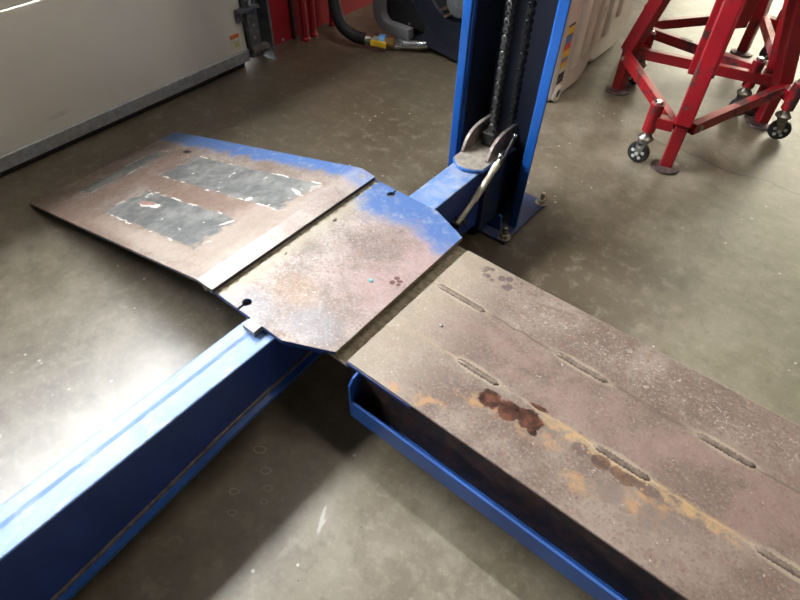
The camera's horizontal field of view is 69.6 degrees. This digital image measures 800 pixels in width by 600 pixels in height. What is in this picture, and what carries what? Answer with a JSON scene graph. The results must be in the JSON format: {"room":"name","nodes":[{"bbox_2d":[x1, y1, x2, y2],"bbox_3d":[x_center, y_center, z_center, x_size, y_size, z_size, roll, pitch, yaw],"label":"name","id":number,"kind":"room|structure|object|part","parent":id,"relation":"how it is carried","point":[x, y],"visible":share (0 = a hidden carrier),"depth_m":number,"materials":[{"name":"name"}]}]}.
{"room":"auto repair garage","nodes":[
{"label":"auto repair garage","id":0,"kind":"room"},
{"bbox_2d":[0,0,799,599],"bbox_3d":[2.903,0.648,1.483,9.320,0.100,13.700,31,54,25],"label":"floor","id":1,"kind":"structure","parent":0,"point":[699,264],"depth_m":1.96,"materials":[{"name":"concrete"}]},
{"bbox_2d":[30,132,374,293],"bbox_3d":[-0.759,-0.388,2.063,1.213,0.334,0.683,31,54,25],"label":"ramp","id":2,"kind":"object","parent":1,"relation":"on","point":[204,210],"visible":0.94,"depth_m":1.92,"materials":[{"name":"metal"}]},
{"bbox_2d":[0,114,519,599],"bbox_3d":[-0.712,0.468,1.234,0.174,0.394,3.480,31,54,25],"label":"cross beam","id":3,"kind":"structure","parent":1,"relation":"on","point":[62,528],"depth_m":1.33,"materials":[{"name":"blue metal"}]},
{"bbox_2d":[214,179,461,354],"bbox_3d":[-0.147,-0.104,1.623,0.391,0.024,0.682,31,54,25],"label":"plate","id":4,"kind":"object","parent":3,"relation":"on","point":[318,296],"visible":1,"depth_m":1.59,"materials":[{"name":"metal"}]},
{"bbox_3d":[0.276,-0.588,2.030,0.012,0.088,0.192,31,54,25],"label":"chain guide plate","id":5,"kind":"part","parent":3,"relation":"part of","materials":[{"name":"metal"}]},
{"bbox_3d":[0.295,-0.406,1.956,0.026,0.114,0.141,33,55,26],"label":"damper rod","id":6,"kind":"part","parent":3,"relation":"part of","materials":[{"name":"silver metal"}]},
{"bbox_2d":[488,0,516,133],"bbox_3d":[0.328,-0.929,1.622,0.020,1.045,0.029,31,54,25],"label":"chain","id":7,"kind":"object","parent":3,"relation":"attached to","point":[510,11],"visible":1,"depth_m":1.81,"materials":[{"name":"metal"}]},
{"bbox_3d":[0.353,-0.541,1.989,0.012,0.088,0.192,31,54,25],"label":"chain guide plate","id":8,"kind":"part","parent":3,"relation":"part of","materials":[{"name":"metal"}]},
{"bbox_3d":[0.366,-0.506,1.955,0.060,0.092,0.014,-32,56,-26],"label":"release lever","id":9,"kind":"part","parent":3,"relation":"part of","materials":[{"name":"metal"}]},
{"bbox_2d":[507,0,536,127],"bbox_3d":[0.394,-0.929,1.659,0.020,1.120,0.029,31,54,25],"label":"chain","id":10,"kind":"object","parent":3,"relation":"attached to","point":[532,4],"visible":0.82,"depth_m":1.83,"materials":[{"name":"metal"}]},
{"bbox_2d":[298,0,309,41],"bbox_3d":[-0.519,-2.366,2.342,0.049,2.600,0.050,31,54,25],"label":"pipe","id":11,"kind":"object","parent":1,"relation":"on","point":[305,37],"depth_m":3.21,"materials":[{"name":"red metal"}]},
{"bbox_2d":[308,0,317,37],"bbox_3d":[-0.479,-2.408,2.381,0.042,2.600,0.042,31,54,25],"label":"pipe","id":12,"kind":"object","parent":1,"relation":"on","point":[313,34],"depth_m":3.26,"materials":[{"name":"red metal"}]},
{"bbox_2d":[328,5,334,26],"bbox_3d":[-0.382,-2.525,2.490,0.049,2.600,0.050,31,54,25],"label":"trim","id":13,"kind":"structure","parent":1,"relation":"on","point":[331,23],"depth_m":3.42,"materials":[{"name":"red paint"}]},
{"bbox_2d":[372,0,463,60],"bbox_3d":[0.377,-1.821,2.980,0.865,0.950,0.700,31,54,25],"label":"air compressor","id":14,"kind":"object","parent":1,"relation":"on","point":[437,23],"visible":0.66,"depth_m":3.11,"materials":[{"name":"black metal"}]},
{"bbox_2d":[328,0,427,48],"bbox_3d":[-0.130,-1.680,2.985,0.584,0.714,0.187,21,51,17],"label":"air hose","id":15,"kind":"object","parent":14,"relation":"attached to","point":[358,37],"visible":1,"depth_m":3.17,"materials":[{"name":"black rubber"}]},
{"bbox_3d":[-0.119,-1.411,3.173,0.093,0.042,0.014,11,48,9],"label":"valve handle","id":16,"kind":"part","parent":15,"relation":"part of","materials":[{"name":"yellow plastic"}]},
{"bbox_3d":[0.430,-1.552,3.317,0.730,0.090,0.580,31,54,25],"label":"frame","id":17,"kind":"part","parent":14,"relation":"part of","materials":[{"name":"black metal"}]},
{"bbox_2d":[448,0,571,244],"bbox_3d":[0.390,-1.142,1.444,0.391,2.300,0.321,31,54,25],"label":"lift post","id":18,"kind":"object","parent":1,"relation":"on","point":[482,25],"visible":0.57,"depth_m":1.95,"materials":[{"name":"blue metal"}]},
{"bbox_2d":[498,233,510,241],"bbox_3d":[0.390,-0.236,2.154,0.048,0.005,0.048,31,54,25],"label":"washer","id":19,"kind":"object","parent":18,"relation":"in","point":[502,237],"depth_m":2.14,"materials":[{"name":"metal"}]},
{"bbox_3d":[0.358,-0.377,2.294,0.334,0.012,0.317,31,54,25],"label":"plate","id":20,"kind":"part","parent":18,"relation":"part of","materials":[{"name":"blue metal"}]},
{"bbox_2d":[535,199,546,206],"bbox_3d":[0.564,-0.389,2.298,0.048,0.005,0.048,31,54,25],"label":"washer","id":21,"kind":"object","parent":18,"relation":"in","point":[538,202],"depth_m":2.28,"materials":[{"name":"metal"}]},
{"bbox_2d":[328,245,799,599],"bbox_3d":[1.244,0.809,0.941,3.290,0.177,0.563,31,54,25],"label":"runway","id":22,"kind":"object","parent":1,"relation":"on","point":[633,473],"visible":1,"depth_m":1.29,"materials":[{"name":"metal"}]},
{"bbox_3d":[-0.112,0.236,1.450,0.007,0.160,0.042,31,54,25],"label":"rail plate","id":23,"kind":"part","parent":22,"relation":"part of","materials":[{"name":"blue metal"}]},
{"bbox_3d":[1.122,1.020,0.820,3.178,0.068,0.042,31,54,25],"label":"jack rail","id":24,"kind":"part","parent":22,"relation":"part of","materials":[{"name":"blue metal"}]},
{"bbox_2d":[547,0,606,101],"bbox_3d":[0.789,-1.404,2.695,0.237,0.820,0.415,31,54,25],"label":"plastic container","id":25,"kind":"object","parent":1,"relation":"on","point":[584,19],"visible":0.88,"depth_m":2.75,"materials":[{"name":"beige plastic"}]},
{"bbox_3d":[0.778,-1.078,2.796,0.001,0.054,0.064,31,54,25],"label":"black panel","id":26,"kind":"part","parent":25,"relation":"part of","materials":[{"name":"black plastic"}]},
{"bbox_2d":[588,0,634,61],"bbox_3d":[1.084,-1.714,2.984,0.239,0.820,0.525,31,54,25],"label":"plastic container","id":27,"kind":"object","parent":1,"relation":"on","point":[616,15],"visible":0.48,"depth_m":3.11,"materials":[{"name":"stained white plastic"}]},
{"bbox_2d":[606,0,799,174],"bbox_3d":[1.340,-1.270,2.163,0.856,1.440,0.789,21,51,17],"label":"jack stand","id":28,"kind":"object","parent":1,"relation":"on","point":[724,17],"visible":1,"depth_m":2.48,"materials":[{"name":"red metal"}]},
{"bbox_3d":[1.144,-1.234,2.728,0.052,0.528,0.141,-25,53,-22],"label":"leg","id":29,"kind":"part","parent":28,"relation":"part of","materials":[{"name":"red metal"}]},
{"bbox_3d":[1.174,-0.791,2.323,0.052,0.528,0.140,21,51,17],"label":"leg","id":30,"kind":"part","parent":28,"relation":"part of","materials":[{"name":"red metal"}]},
{"bbox_3d":[1.679,-1.027,2.549,0.141,0.528,0.052,-2,48,-3],"label":"leg","id":31,"kind":"part","parent":28,"relation":"part of","materials":[{"name":"red metal"}]},
{"bbox_2d":[636,0,787,115],"bbox_3d":[1.708,-1.657,2.524,0.856,1.440,0.789,-9,48,-10],"label":"jack stand","id":32,"kind":"object","parent":1,"relation":"on","point":[755,12],"visible":0.52,"depth_m":2.91,"materials":[{"name":"metal"}]},
{"bbox_3d":[1.911,-1.566,3.047,0.141,0.528,0.052,-35,57,-28],"label":"leg","id":33,"kind":"part","parent":32,"relation":"part of","materials":[{"name":"red metal"}]},
{"bbox_3d":[1.740,-1.143,2.656,0.052,0.528,0.140,-9,48,-10],"label":"leg","id":34,"kind":"part","parent":32,"relation":"part of","materials":[{"name":"red metal"}]},
{"bbox_3d":[-0.640,-3.118,1.673,0.100,4.600,13.500,31,54,25],"label":"wall","id":35,"kind":"structure","parent":0,"visible":0},
{"bbox_2d":[238,0,255,57],"bbox_3d":[-0.813,-2.416,1.969,0.089,3.190,0.200,31,54,25],"label":"trim","id":36,"kind":"structure","parent":35,"relation":"attached to","point":[239,1],"depth_m":3.02,"materials":[{"name":"grey metal"}]},
{"bbox_2d":[234,0,276,59],"bbox_3d":[-0.749,-2.330,1.966,0.113,3.100,0.190,31,54,25],"label":"door track","id":37,"kind":"object","parent":35,"relation":"attached to","point":[255,14],"visible":1,"depth_m":2.98,"materials":[{"name":"grey metal"}]},
{"bbox_2d":[0,0,283,176],"bbox_3d":[-1.605,-1.563,1.282,0.065,3.050,3.067,31,54,25],"label":"door","id":38,"kind":"structure","parent":37,"relation":"attached to","point":[72,71],"depth_m":2.46,"materials":[{"name":"white painted steel"},{"name":"galvanised steel"},{"name":"black rubber"}]},
{"bbox_3d":[-1.696,-1.054,1.702,0.050,0.580,2.820,31,54,25],"label":"second panel","id":39,"kind":"part","parent":38,"relation":"part of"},
{"bbox_2d":[287,0,296,39],"bbox_3d":[-0.587,-2.379,2.352,0.025,2.600,0.020,31,54,25],"label":"trim","id":40,"kind":"structure","parent":35,"relation":"attached to","point":[290,2],"depth_m":3.22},
{"bbox_2d":[268,0,372,45],"bbox_3d":[0.069,-2.997,2.930,0.025,2.600,2.610,31,54,25],"label":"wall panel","id":41,"kind":"structure","parent":35,"relation":"attached to","point":[279,11],"depth_m":3.27,"materials":[{"name":"red paint"}]}
]}

